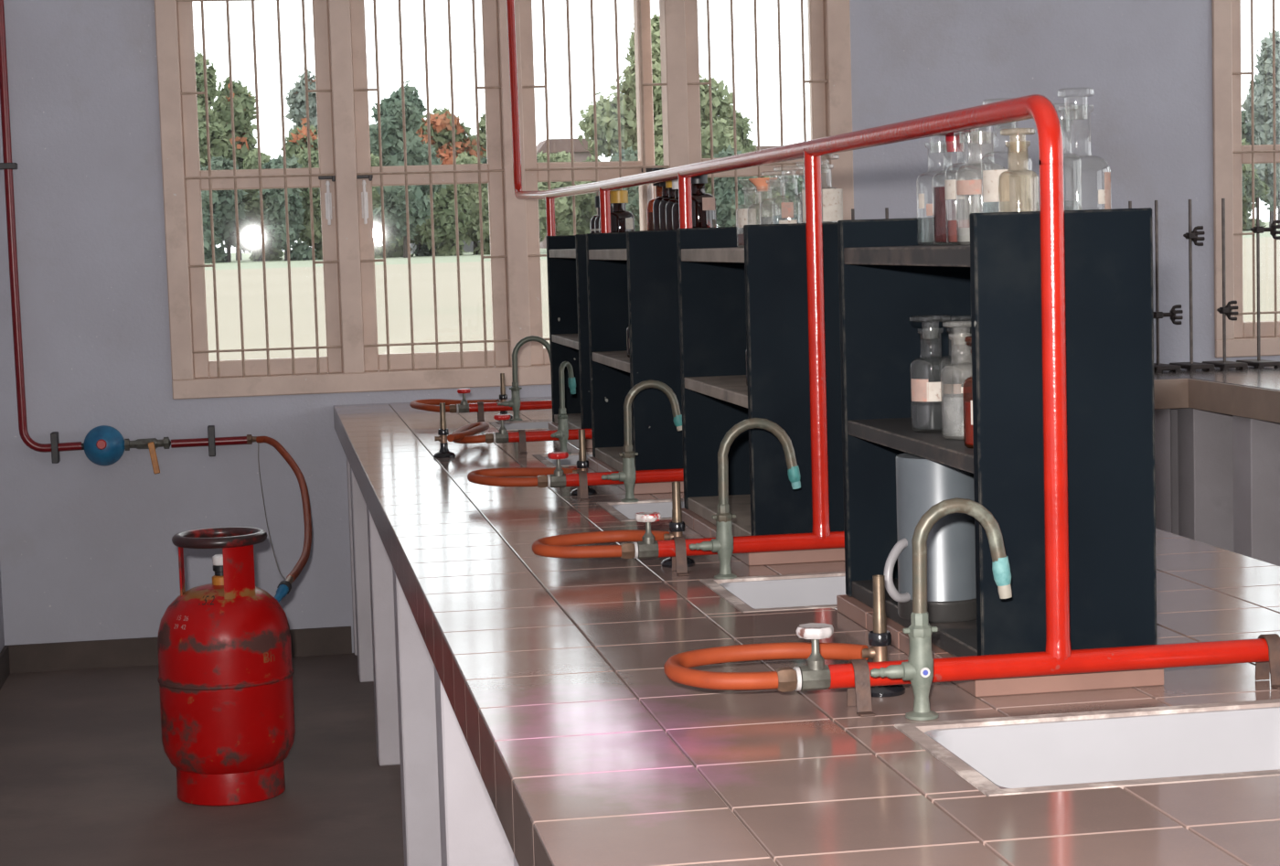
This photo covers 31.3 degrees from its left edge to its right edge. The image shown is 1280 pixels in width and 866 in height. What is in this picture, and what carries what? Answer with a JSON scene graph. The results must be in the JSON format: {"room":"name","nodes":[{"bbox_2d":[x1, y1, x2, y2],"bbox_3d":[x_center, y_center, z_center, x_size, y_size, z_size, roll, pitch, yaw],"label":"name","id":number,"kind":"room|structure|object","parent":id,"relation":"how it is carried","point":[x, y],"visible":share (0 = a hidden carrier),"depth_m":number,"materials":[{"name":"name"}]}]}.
{"room":"science classroom","nodes":[
{"label":"science classroom","id":0,"kind":"room"},
{"bbox_2d":[0,565,4,651],"bbox_3d":[-1.271,-0.483,2.069,0.200,3.150,9.360,-2,5,-9],"label":"wall","id":1,"kind":"structure","parent":0,"point":[2,634],"depth_m":6.77,"materials":[{"name":"paint"}]},
{"bbox_2d":[0,645,10,689],"bbox_3d":[-1.120,1.040,2.209,0.012,0.083,9.348,-2,5,-9],"label":"baseboard","id":2,"kind":"structure","parent":1,"relation":"attached to","point":[5,668],"depth_m":6.69,"materials":[{"name":"brown wood"}]},
{"bbox_2d":[0,652,404,865],"bbox_3d":[2.046,1.000,2.647,6.800,0.100,9.580,-2,5,-9],"label":"floor","id":3,"kind":"structure","parent":0,"point":[88,777],"depth_m":5.30,"materials":[{"name":"grey concrete"}]},
{"bbox_2d":[157,526,295,806],"bbox_3d":[-0.942,0.523,5.193,0.305,0.600,0.305,-2,5,-9],"label":"gas cylinder","id":4,"kind":"object","parent":3,"relation":"on","point":[226,670],"visible":1,"depth_m":5.09,"materials":[{"name":"red paint"}]},
{"bbox_2d":[333,373,1279,865],"bbox_3d":[0.137,0.440,4.124,1.158,0.881,5.921,-2,5,-9],"label":"lab bench","id":5,"kind":"object","parent":3,"relation":"on","point":[528,708],"depth_m":2.37,"materials":[{"name":"tile"}]},
{"bbox_2d":[409,398,498,412],"bbox_3d":[-0.525,-0.074,6.193,0.246,0.026,0.168,0,5,22],"label":"hose","id":6,"kind":"object","parent":5,"relation":"on","point":[430,404],"visible":0.77,"depth_m":6.23,"materials":[{"name":"orange rubber"}]},
{"bbox_2d":[447,421,489,443],"bbox_3d":[-0.394,-0.004,5.352,0.090,0.029,0.486,-2,5,-1],"label":"hose","id":7,"kind":"object","parent":5,"relation":"on","point":[466,433],"visible":1,"depth_m":5.18,"materials":[{"name":"orange rubber"}]},
{"bbox_2d":[467,467,576,486],"bbox_3d":[-0.236,0.081,4.261,0.184,0.024,0.164,2,6,36],"label":"hose","id":8,"kind":"object","parent":5,"relation":"on","point":[490,476],"visible":0.89,"depth_m":4.27,"materials":[{"name":"orange rubber"}]},
{"bbox_2d":[497,335,550,420],"bbox_3d":[-0.301,-0.147,6.095,0.164,0.225,0.032,-2,5,-9],"label":"water tap","id":9,"kind":"object","parent":5,"relation":"on","point":[515,402],"visible":0.8,"depth_m":6.08,"materials":[{"name":"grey metal"}]},
{"bbox_2d":[499,421,548,429],"bbox_3d":[-0.166,0.063,5.964,0.396,0.172,0.261,-2,5,-9],"label":"sink","id":10,"kind":"object","parent":5,"relation":"in","point":[538,424],"visible":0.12,"depth_m":6.06,"materials":[{"name":"white ceramic"}]},
{"bbox_2d":[550,361,575,454],"bbox_3d":[-0.171,-0.056,5.079,0.032,0.207,0.105,1,6,29],"label":"water tap","id":11,"kind":"object","parent":5,"relation":"on","point":[562,432],"visible":0.97,"depth_m":5.07,"materials":[{"name":"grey metal"}]},
{"bbox_2d":[545,234,591,429],"bbox_3d":[-0.091,-0.243,5.482,0.187,0.466,0.550,-2,5,-9],"label":"rack","id":12,"kind":"object","parent":5,"relation":"on","point":[566,254],"visible":0.34,"depth_m":5.71,"materials":[{"name":"blue paint"}]},
{"bbox_2d":[548,248,575,257],"bbox_3d":[-0.096,-0.431,5.466,0.181,0.020,0.514,-2,5,-9],"label":"shelf","id":13,"kind":"object","parent":12,"relation":"attached to","point":[552,252],"depth_m":5.47,"materials":[{"name":"grey wood"}]},
{"bbox_2d":[551,333,578,350],"bbox_3d":[-0.090,-0.221,5.484,0.181,0.018,0.514,-2,5,-9],"label":"shelf","id":14,"kind":"object","parent":12,"relation":"attached to","point":[559,341],"depth_m":5.60,"materials":[{"name":"grey wood"}]},
{"bbox_2d":[589,195,599,233],"bbox_3d":[-0.087,-0.507,5.491,0.066,0.125,0.066,-2,5,-9],"label":"bottle","id":15,"kind":"object","parent":12,"relation":"on","point":[597,197],"visible":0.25,"depth_m":5.47,"materials":[{"name":"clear glass"}]},
{"bbox_2d":[609,190,634,232],"bbox_3d":[-0.047,-0.493,5.276,0.068,0.132,0.068,-2,5,-9],"label":"bottle","id":16,"kind":"object","parent":12,"relation":"on","point":[622,220],"visible":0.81,"depth_m":5.25,"materials":[{"name":"orange glass"}]},
{"bbox_2d":[532,529,669,558],"bbox_3d":[-0.054,0.159,3.276,0.205,0.024,0.142,-2,5,-9],"label":"hose","id":17,"kind":"object","parent":5,"relation":"on","point":[559,546],"visible":0.88,"depth_m":3.30,"materials":[{"name":"orange rubber"}]},
{"bbox_2d":[586,229,682,470],"bbox_3d":[0.031,-0.165,4.514,0.187,0.466,0.550,-2,5,-9],"label":"rack","id":18,"kind":"object","parent":5,"relation":"on","point":[633,282],"visible":0.58,"depth_m":4.25,"materials":[{"name":"blue paint"}]},
{"bbox_2d":[588,248,627,260],"bbox_3d":[0.025,-0.353,4.498,0.181,0.020,0.514,-2,5,-9],"label":"shelf","id":19,"kind":"object","parent":18,"relation":"attached to","point":[594,254],"depth_m":4.51,"materials":[{"name":"grey wood"}]},
{"bbox_2d":[592,351,629,373],"bbox_3d":[0.032,-0.143,4.516,0.181,0.018,0.514,-2,5,-9],"label":"shelf","id":20,"kind":"object","parent":18,"relation":"attached to","point":[602,360],"depth_m":4.60,"materials":[{"name":"grey wood"}]},
{"bbox_2d":[646,168,666,230],"bbox_3d":[0.047,-0.459,4.661,0.068,0.161,0.068,-2,5,-9],"label":"bottle","id":21,"kind":"object","parent":18,"relation":"on","point":[649,208],"visible":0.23,"depth_m":4.64,"materials":[{"name":"orange glass"}]},
{"bbox_2d":[652,169,668,230],"bbox_3d":[0.059,-0.451,4.590,0.067,0.157,0.067,-2,5,-9],"label":"bottle","id":22,"kind":"object","parent":18,"relation":"on","point":[656,205],"visible":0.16,"depth_m":4.57,"materials":[{"name":"orange glass"}]},
{"bbox_2d":[659,180,675,230],"bbox_3d":[0.071,-0.443,4.520,0.067,0.151,0.067,-2,5,-9],"label":"bottle","id":23,"kind":"object","parent":18,"relation":"on","point":[668,184],"visible":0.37,"depth_m":4.50,"materials":[{"name":"orange glass"}]},
{"bbox_2d":[665,179,678,230],"bbox_3d":[0.083,-0.434,4.450,0.067,0.145,0.067,-2,5,-9],"label":"bottle","id":24,"kind":"object","parent":18,"relation":"on","point":[675,183],"visible":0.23,"depth_m":4.43,"materials":[{"name":"orange glass"}]},
{"bbox_2d":[691,174,716,227],"bbox_3d":[0.110,-0.427,4.311,0.068,0.153,0.068,-2,5,-9],"label":"bottle","id":25,"kind":"object","parent":18,"relation":"on","point":[704,212],"visible":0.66,"depth_m":4.29,"materials":[{"name":"orange glass"}]},
{"bbox_2d":[601,379,682,501],"bbox_3d":[0.004,0.014,4.125,0.153,0.218,0.032,-2,5,-9],"label":"water tap","id":26,"kind":"object","parent":5,"relation":"on","point":[627,474],"visible":0.98,"depth_m":4.12,"materials":[{"name":"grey metal"}]},
{"bbox_2d":[610,501,684,519],"bbox_3d":[0.157,0.217,4.027,0.396,0.172,0.261,-2,5,-9],"label":"sink","id":27,"kind":"object","parent":5,"relation":"in","point":[665,508],"visible":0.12,"depth_m":4.12,"materials":[{"name":"white ceramic"}]},
{"bbox_2d":[688,417,800,578],"bbox_3d":[0.145,0.089,3.164,0.161,0.221,0.032,-3,5,-10],"label":"water tap","id":28,"kind":"object","parent":5,"relation":"on","point":[722,544],"visible":1,"depth_m":3.15,"materials":[{"name":"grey metal"}]},
{"bbox_2d":[676,222,844,536],"bbox_3d":[0.204,-0.089,3.550,0.187,0.466,0.550,-2,5,-9],"label":"rack","id":29,"kind":"object","parent":5,"relation":"on","point":[732,299],"visible":0.66,"depth_m":3.29,"materials":[{"name":"blue paint"}]},
{"bbox_2d":[681,246,744,262],"bbox_3d":[0.199,-0.277,3.534,0.181,0.020,0.514,-2,5,-9],"label":"shelf","id":30,"kind":"object","parent":29,"relation":"attached to","point":[688,254],"depth_m":3.54,"materials":[{"name":"grey wood"}]},
{"bbox_2d":[684,374,747,407],"bbox_3d":[0.205,-0.067,3.552,0.181,0.018,0.514,-2,5,-9],"label":"shelf","id":31,"kind":"object","parent":29,"relation":"attached to","point":[732,389],"depth_m":3.63,"materials":[{"name":"grey wood"}]},
{"bbox_2d":[736,179,770,247],"bbox_3d":[0.179,-0.348,3.622,0.054,0.107,0.054,-2,5,-9],"label":"bottle","id":32,"kind":"object","parent":29,"relation":"on","point":[742,213],"visible":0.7,"depth_m":3.60,"materials":[{"name":"clear glass"}]},
{"bbox_2d":[746,177,780,222],"bbox_3d":[0.193,-0.343,3.561,0.052,0.107,0.052,-2,5,-9],"label":"bottle","id":33,"kind":"object","parent":29,"relation":"on","point":[761,185],"visible":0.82,"depth_m":3.54,"materials":[{"name":"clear glass"}]},
{"bbox_2d":[771,165,803,223],"bbox_3d":[0.224,-0.340,3.432,0.052,0.120,0.052,-2,5,-9],"label":"bottle","id":34,"kind":"object","parent":29,"relation":"on","point":[787,208],"visible":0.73,"depth_m":3.41,"materials":[{"name":"clear glass"}]},
{"bbox_2d":[799,154,842,223],"bbox_3d":[0.266,-0.341,3.352,0.063,0.133,0.063,-2,5,-9],"label":"bottle","id":35,"kind":"object","parent":29,"relation":"on","point":[832,198],"visible":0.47,"depth_m":3.33,"materials":[{"name":"clear glass"}]},
{"bbox_2d":[663,641,868,690],"bbox_3d":[0.116,0.234,2.326,0.152,0.024,0.194,3,7,42],"label":"hose","id":36,"kind":"object","parent":5,"relation":"on","point":[676,667],"visible":0.97,"depth_m":2.35,"materials":[{"name":"orange rubber"}]},
{"bbox_2d":[718,576,845,608],"bbox_3d":[0.318,0.294,3.058,0.396,0.172,0.261,-2,5,-9],"label":"sink","id":37,"kind":"object","parent":5,"relation":"in","point":[816,591],"visible":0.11,"depth_m":3.15,"materials":[{"name":"white ceramic"}]},
{"bbox_2d":[449,0,1279,716],"bbox_3d":[0.013,-1.105,4.499,0.602,2.395,4.746,-2,5,-9],"label":"gas pipework","id":38,"kind":"object","parent":5,"relation":"on","point":[1058,657],"visible":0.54,"depth_m":2.32,"materials":[{"name":"red metal"}]},
{"bbox_2d":[449,388,470,413],"bbox_3d":[-0.483,-0.085,6.126,0.059,0.064,0.036,-2,5,-9],"label":"tap","id":39,"kind":"object","parent":38,"relation":"on","point":[464,407],"depth_m":6.12,"materials":[{"name":"grey metal"}]},
{"bbox_2d":[485,414,510,443],"bbox_3d":[-0.321,-0.009,5.157,0.060,0.064,0.038,-2,5,-9],"label":"tap","id":40,"kind":"object","parent":38,"relation":"on","point":[503,436],"depth_m":5.15,"materials":[{"name":"grey metal"}]},
{"bbox_2d":[537,451,568,487],"bbox_3d":[-0.160,0.068,4.189,0.060,0.064,0.038,-2,5,-9],"label":"tap","id":41,"kind":"object","parent":38,"relation":"on","point":[559,479],"depth_m":4.18,"materials":[{"name":"grey metal"}]},
{"bbox_2d":[619,512,661,558],"bbox_3d":[0.001,0.145,3.220,0.059,0.064,0.037,-2,5,-9],"label":"tap","id":42,"kind":"object","parent":38,"relation":"on","point":[649,548],"depth_m":3.21,"materials":[{"name":"grey metal"}]},
{"bbox_2d":[775,622,833,692],"bbox_3d":[0.162,0.222,2.251,0.060,0.064,0.038,-2,5,-9],"label":"tap","id":43,"kind":"object","parent":38,"relation":"on","point":[816,676],"depth_m":2.24,"materials":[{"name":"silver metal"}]},
{"bbox_2d":[869,497,1012,720],"bbox_3d":[0.291,0.169,2.215,0.142,0.213,0.032,-2,5,-7],"label":"water tap","id":44,"kind":"object","parent":5,"relation":"on","point":[919,666],"visible":1,"depth_m":2.21,"materials":[{"name":"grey metal"}]},
{"bbox_2d":[837,207,1157,656],"bbox_3d":[0.387,-0.013,2.580,0.187,0.466,0.550,-2,5,-9],"label":"rack","id":45,"kind":"object","parent":5,"relation":"on","point":[887,277],"visible":0.74,"depth_m":2.32,"materials":[{"name":"blue paint"}]},
{"bbox_2d":[843,244,970,266],"bbox_3d":[0.381,-0.201,2.564,0.181,0.020,0.514,-2,5,-9],"label":"shelf","id":46,"kind":"object","parent":45,"relation":"attached to","point":[855,255],"depth_m":2.57,"materials":[{"name":"grey wood"}]},
{"bbox_2d":[847,415,973,473],"bbox_3d":[0.388,0.009,2.582,0.181,0.018,0.514,-2,5,-9],"label":"shelf","id":47,"kind":"object","parent":45,"relation":"attached to","point":[895,432],"depth_m":2.61,"materials":[{"name":"grey wood"}]},
{"bbox_2d":[883,452,976,622],"bbox_3d":[0.322,0.115,2.549,0.123,0.180,0.098,-2,5,-9],"label":"jug","id":48,"kind":"object","parent":45,"relation":"on","point":[922,483],"visible":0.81,"depth_m":2.51,"materials":[{"name":"metal"}]},
{"bbox_2d":[909,314,953,432],"bbox_3d":[0.334,-0.068,2.623,0.049,0.133,0.049,-2,5,-9],"label":"bottle","id":49,"kind":"object","parent":45,"relation":"on","point":[932,415],"visible":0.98,"depth_m":2.61,"materials":[{"name":"clear glass"}]},
{"bbox_2d":[931,128,980,245],"bbox_3d":[0.375,-0.292,2.713,0.056,0.137,0.056,-2,5,-9],"label":"bottle","id":50,"kind":"object","parent":45,"relation":"on","point":[948,209],"visible":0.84,"depth_m":2.70,"materials":[{"name":"clear glass"}]},
{"bbox_2d":[941,314,970,425],"bbox_3d":[0.376,-0.074,2.700,0.046,0.129,0.046,-2,5,-9],"label":"bottle","id":51,"kind":"object","parent":45,"relation":"on","point":[947,388],"visible":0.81,"depth_m":2.68,"materials":[{"name":"clear glass"}]},
{"bbox_2d":[944,128,986,245],"bbox_3d":[0.382,-0.292,2.650,0.058,0.147,0.057,-2,5,-9],"label":"bottle","id":52,"kind":"object","parent":45,"relation":"on","point":[950,189],"visible":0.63,"depth_m":2.64,"materials":[{"name":"clear glass"}]},
{"bbox_2d":[962,336,973,448],"bbox_3d":[0.363,-0.043,2.411,0.044,0.117,0.044,-2,5,-9],"label":"bottle","id":53,"kind":"object","parent":45,"relation":"on","point":[967,387],"visible":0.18,"depth_m":2.40,"materials":[{"name":"orange glass"}]},
{"bbox_2d":[955,124,998,245],"bbox_3d":[0.386,-0.284,2.584,0.058,0.142,0.058,-2,5,-9],"label":"bottle","id":54,"kind":"object","parent":45,"relation":"on","point":[975,186],"visible":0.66,"depth_m":2.57,"materials":[{"name":"clear glass"}]},
{"bbox_2d":[981,97,1033,209],"bbox_3d":[0.404,-0.288,2.518,0.056,0.159,0.056,-2,5,-9],"label":"bottle","id":55,"kind":"object","parent":45,"relation":"on","point":[996,183],"visible":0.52,"depth_m":2.50,"materials":[{"name":"clear glass"}]},
{"bbox_2d":[1058,87,1110,209],"bbox_3d":[0.452,-0.276,2.367,0.069,0.159,0.069,-2,5,-9],"label":"bottle","id":56,"kind":"object","parent":45,"relation":"on","point":[1104,195],"visible":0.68,"depth_m":2.35,"materials":[{"name":"clear glass"}]},
{"bbox_2d":[924,705,1279,789],"bbox_3d":[0.479,0.371,2.089,0.396,0.172,0.261,-2,5,-9],"label":"sink","id":57,"kind":"object","parent":5,"relation":"in","point":[1017,755],"visible":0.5,"depth_m":2.20,"materials":[{"name":"white ceramic"}]},
{"bbox_2d":[1153,365,1279,565],"bbox_3d":[1.787,0.329,5.489,1.940,0.775,3.760,-2,5,-9],"label":"bench","id":58,"kind":"object","parent":3,"relation":"on","point":[1217,432],"visible":0.29,"depth_m":6.76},
{"bbox_2d":[1153,200,1183,373],"bbox_3d":[1.622,-0.457,7.097,0.114,0.530,0.170,-2,5,-9],"label":"stand","id":59,"kind":"object","parent":58,"relation":"on","point":[1158,367],"visible":0.83,"depth_m":7.09,"materials":[{"name":"metal"}]},
{"bbox_2d":[1169,199,1215,371],"bbox_3d":[1.714,-0.461,7.112,0.080,0.530,0.170,-2,5,-9],"label":"stand","id":60,"kind":"object","parent":58,"relation":"on","point":[1191,235],"visible":0.97,"depth_m":7.09,"materials":[{"name":"metal"}]},
{"bbox_2d":[1153,365,1279,390],"bbox_3d":[1.776,-0.042,5.458,1.940,0.030,3.760,-2,5,-9],"label":"countertop","id":61,"kind":"structure","parent":58,"relation":"on","point":[1268,378],"depth_m":6.80,"materials":[{"name":"tile"}]},
{"bbox_2d":[1201,198,1247,370],"bbox_3d":[1.821,-0.466,7.130,0.080,0.530,0.170,-2,5,-9],"label":"stand","id":62,"kind":"object","parent":58,"relation":"on","point":[1225,310],"visible":0.94,"depth_m":7.12,"materials":[{"name":"metal"}]},
{"bbox_2d":[1236,197,1279,368],"bbox_3d":[1.950,-0.471,7.151,0.114,0.530,0.170,-2,5,-9],"label":"stand","id":63,"kind":"object","parent":58,"relation":"on","point":[1258,363],"visible":0.96,"depth_m":7.13,"materials":[{"name":"metal"}]},
{"bbox_2d":[0,0,1279,652],"bbox_3d":[1.199,-1.000,7.314,6.800,3.150,0.230,-2,5,-9],"label":"wall","id":64,"kind":"structure","parent":0,"point":[88,552],"depth_m":6.87,"materials":[{"name":"paint"}]},
{"bbox_2d":[0,0,256,473],"bbox_3d":[-1.536,-1.156,6.682,0.747,2.569,0.095,-2,5,-9],"label":"gas pipe","id":65,"kind":"object","parent":64,"relation":"attached to","point":[102,444],"visible":1,"depth_m":6.73,"materials":[{"name":"red metal"}]},
{"bbox_2d":[256,436,311,602],"bbox_3d":[-0.946,0.203,6.090,0.143,0.270,1.614,-2,5,-9],"label":"hose","id":66,"kind":"object","parent":65,"relation":"hanging from","point":[284,587],"visible":1,"depth_m":6.24,"materials":[{"name":"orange rubber"}]},
{"bbox_2d":[4,626,351,672],"bbox_3d":[-1.386,0.653,6.893,1.025,0.083,0.012,-2,5,-9],"label":"baseboard","id":67,"kind":"structure","parent":64,"relation":"attached to","point":[305,642],"depth_m":6.86,"materials":[{"name":"brown wood"}]},
{"bbox_2d":[154,0,853,399],"bbox_3d":[-0.391,-0.809,7.030,2.108,1.318,0.185,-2,5,-9],"label":"window","id":68,"kind":"structure","parent":64,"relation":"in","point":[345,176],"depth_m":6.92,"materials":[{"name":"beige paint"}]},
{"bbox_2d":[1211,0,1279,357],"bbox_3d":[2.865,-0.947,7.518,2.108,1.318,0.102,-2,5,-9],"label":"window","id":69,"kind":"structure","parent":64,"relation":"in","point":[1229,154],"depth_m":7.33,"materials":[{"name":"beige paint"}]},
{"label":"outside","id":70,"kind":"structure","parent":0,"visible":0},
{"bbox_2d":[204,236,1279,360],"bbox_3d":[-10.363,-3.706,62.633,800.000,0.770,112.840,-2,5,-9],"label":"boundary wall","id":71,"kind":"structure","parent":70,"point":[227,281],"depth_m":51.48,"materials":[{"name":"beige paint"}]},
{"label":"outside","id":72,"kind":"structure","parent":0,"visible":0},
{"bbox_2d":[204,222,1279,269],"bbox_3d":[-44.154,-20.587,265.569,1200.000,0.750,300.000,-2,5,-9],"label":"ground","id":73,"kind":"structure","parent":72,"point":[246,262],"depth_m":143.95,"materials":[{"name":"green plant"}]},
{"bbox_2d":[194,50,232,167],"bbox_3d":[-36.121,-22.297,185.336,6.861,17.226,5.611,-2,5,-9],"label":"tree","id":74,"kind":"object","parent":73,"relation":"on","point":[219,144],"visible":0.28,"depth_m":184.25,"materials":[{"name":"green plant"}]},
{"bbox_2d":[200,164,227,263],"bbox_3d":[-32.225,-15.876,168.064,3.594,8.378,4.156,-2,5,-9],"label":"bush","id":75,"kind":"object","parent":73,"relation":"on","point":[219,252],"visible":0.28,"depth_m":167.39,"materials":[{"name":"green plant"}]},
{"bbox_2d":[212,75,260,260],"bbox_3d":[-33.819,-21.963,190.513,7.569,15.530,5.692,-2,5,-9],"label":"tree","id":76,"kind":"object","parent":73,"relation":"on","point":[244,109],"visible":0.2,"depth_m":189.31,"materials":[{"name":"green plant"}]},
{"bbox_2d":[210,155,266,262],"bbox_3d":[-30.799,-16.462,171.457,5.761,8.722,3.508,-2,5,-9],"label":"bush","id":77,"kind":"object","parent":73,"relation":"on","point":[250,232],"visible":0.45,"depth_m":170.82,"materials":[{"name":"green plant"}]},
{"bbox_2d":[241,147,284,261],"bbox_3d":[-29.514,-17.056,174.810,4.328,9.417,4.136,-2,5,-9],"label":"bush","id":78,"kind":"object","parent":73,"relation":"on","point":[252,206],"visible":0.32,"depth_m":173.84,"materials":[{"name":"green plant"}]},
{"bbox_2d":[256,153,317,260],"bbox_3d":[-26.170,-16.255,169.070,4.370,8.779,4.236,-2,5,-9],"label":"bush","id":79,"kind":"object","parent":73,"relation":"on","point":[274,214],"visible":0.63,"depth_m":168.33,"materials":[{"name":"green plant"}]},
{"bbox_2d":[280,124,318,246],"bbox_3d":[-26.563,-19.182,182.028,6.474,11.035,4.987,-2,5,-9],"label":"tree","id":80,"kind":"object","parent":73,"relation":"on","point":[297,138],"visible":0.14,"depth_m":180.73,"materials":[{"name":"green plant"}]},
{"bbox_2d":[284,66,317,132],"bbox_3d":[-27.932,-23.197,197.240,6.522,16.480,4.923,-2,5,-9],"label":"tree","id":81,"kind":"object","parent":73,"relation":"on","point":[295,98],"visible":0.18,"depth_m":195.32,"materials":[{"name":"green plant"}]},
{"bbox_2d":[296,147,322,259],"bbox_3d":[-24.492,-16.881,172.586,4.877,9.434,4.008,-2,5,-9],"label":"bush","id":82,"kind":"object","parent":73,"relation":"on","point":[305,233],"visible":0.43,"depth_m":171.44,"materials":[{"name":"green plant"}]},
{"bbox_2d":[370,153,403,257],"bbox_3d":[-19.449,-16.514,170.102,4.833,8.866,3.797,-2,5,-9],"label":"bush","id":83,"kind":"object","parent":73,"relation":"on","point":[376,197],"visible":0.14,"depth_m":169.57,"materials":[{"name":"green plant"}]},
{"bbox_2d":[369,79,426,158],"bbox_3d":[-23.496,-26.441,227.864,9.671,17.381,7.183,-2,5,-9],"label":"tree","id":84,"kind":"object","parent":73,"relation":"on","point":[410,92],"visible":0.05,"depth_m":226.63,"materials":[{"name":"green plant"}]},
{"bbox_2d":[380,230,423,257],"bbox_3d":[-18.665,-16.870,173.698,5.561,9.300,3.833,-2,5,-9],"label":"bush","id":85,"kind":"object","parent":73,"relation":"on","point":[390,252],"visible":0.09,"depth_m":173.46,"materials":[{"name":"green plant"}]},
{"bbox_2d":[369,85,446,257],"bbox_3d":[-16.651,-18.584,163.083,5.902,12.538,4.549,-2,5,-9],"label":"tree","id":86,"kind":"object","parent":73,"relation":"on","point":[391,119],"visible":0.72,"depth_m":162.28,"materials":[{"name":"green plant"}]},
{"bbox_2d":[415,183,474,255],"bbox_3d":[-14.791,-16.113,171.301,4.728,7.394,3.628,-2,5,-9],"label":"bush","id":87,"kind":"object","parent":73,"relation":"on","point":[443,200],"visible":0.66,"depth_m":170.36,"materials":[{"name":"green plant"}]},
{"bbox_2d":[416,106,486,164],"bbox_3d":[-17.187,-22.430,203.653,9.728,13.215,6.242,-2,5,-9],"label":"tree","id":88,"kind":"object","parent":73,"relation":"on","point":[440,122],"visible":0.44,"depth_m":201.86,"materials":[{"name":"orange plant"}]},
{"bbox_2d":[456,151,490,255],"bbox_3d":[-12.863,-17.119,174.372,4.933,8.627,3.670,-2,5,-9],"label":"bush","id":89,"kind":"object","parent":73,"relation":"on","point":[473,232],"visible":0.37,"depth_m":173.51,"materials":[{"name":"green plant"}]},
{"bbox_2d":[536,149,569,242],"bbox_3d":[-7.844,-16.942,172.055,5.145,8.598,3.737,-2,5,-9],"label":"bush","id":90,"kind":"object","parent":73,"relation":"on","point":[560,206],"visible":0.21,"depth_m":171.40,"materials":[{"name":"green plant"}]},
{"bbox_2d":[536,138,594,248],"bbox_3d":[-7.893,-24.979,243.797,6.800,12.400,7.000,-2,5,-9],"label":"house","id":91,"kind":"structure","parent":73,"relation":"on","point":[555,144],"depth_m":240.07,"materials":[{"name":"white"}]},
{"bbox_2d":[549,150,591,235],"bbox_3d":[-5.981,-17.311,175.396,5.431,8.735,3.768,-2,5,-9],"label":"bush","id":92,"kind":"object","parent":73,"relation":"on","point":[566,227],"visible":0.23,"depth_m":174.61,"materials":[{"name":"green plant"}]},
{"bbox_2d":[576,154,610,234],"bbox_3d":[-3.858,-17.689,178.802,4.785,8.154,3.833,-2,5,-9],"label":"bush","id":93,"kind":"object","parent":73,"relation":"on","point":[588,208],"visible":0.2,"depth_m":177.66,"materials":[{"name":"green plant"}]},
{"bbox_2d":[609,146,656,231],"bbox_3d":[-0.370,-17.483,173.240,4.041,8.553,4.023,-2,5,-9],"label":"bush","id":94,"kind":"object","parent":73,"relation":"on","point":[627,154],"visible":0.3,"depth_m":172.11,"materials":[{"name":"green plant"}]},
{"bbox_2d":[576,10,747,193],"bbox_3d":[2.085,-25.399,191.915,15.393,20.030,10.312,-2,5,-9],"label":"tree","id":95,"kind":"object","parent":73,"relation":"on","point":[606,111],"visible":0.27,"depth_m":188.84,"materials":[{"name":"green plant"}]},
{"bbox_2d":[710,144,762,227],"bbox_3d":[7.322,-17.841,174.557,4.297,8.430,4.038,-2,5,-9],"label":"bush","id":96,"kind":"object","parent":73,"relation":"on","point":[724,187],"visible":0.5,"depth_m":173.63,"materials":[{"name":"green plant"}]},
{"bbox_2d":[716,110,757,226],"bbox_3d":[7.867,-22.050,197.865,5.602,11.984,4.483,-2,5,-9],"label":"tree","id":97,"kind":"object","parent":73,"relation":"on","point":[742,127],"visible":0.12,"depth_m":196.99,"materials":[{"name":"green plant"}]},
{"bbox_2d":[746,175,789,223],"bbox_3d":[9.522,-17.733,177.937,4.759,8.157,4.069,-2,5,-9],"label":"bush","id":98,"kind":"object","parent":73,"relation":"on","point":[771,195],"visible":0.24,"depth_m":177.10,"materials":[{"name":"green plant"}]},
{"bbox_2d":[772,175,804,223],"bbox_3d":[11.273,-18.192,181.302,5.577,7.853,3.863,-2,5,-9],"label":"bush","id":99,"kind":"object","parent":73,"relation":"on","point":[791,189],"visible":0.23,"depth_m":180.64,"materials":[{"name":"green plant"}]},
{"bbox_2d":[1241,138,1269,231],"bbox_3d":[49.167,-20.158,187.493,4.717,8.493,3.580,-2,5,-9],"label":"bush","id":100,"kind":"object","parent":73,"relation":"on","point":[1261,188],"visible":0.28,"depth_m":186.83,"materials":[{"name":"green plant"}]},
{"bbox_2d":[1241,74,1278,227],"bbox_3d":[58.339,-26.364,210.996,7.466,15.340,7.184,-2,5,-9],"label":"tree","id":101,"kind":"object","parent":73,"relation":"on","point":[1246,128],"visible":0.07,"depth_m":210.62,"materials":[{"name":"green plant"}]},
{"bbox_2d":[1241,28,1279,224],"bbox_3d":[55.939,-26.589,200.319,7.012,17.775,6.471,-2,5,-9],"label":"tree","id":102,"kind":"object","parent":73,"relation":"on","point":[1263,92],"visible":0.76,"depth_m":199.17,"materials":[{"name":"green plant"}]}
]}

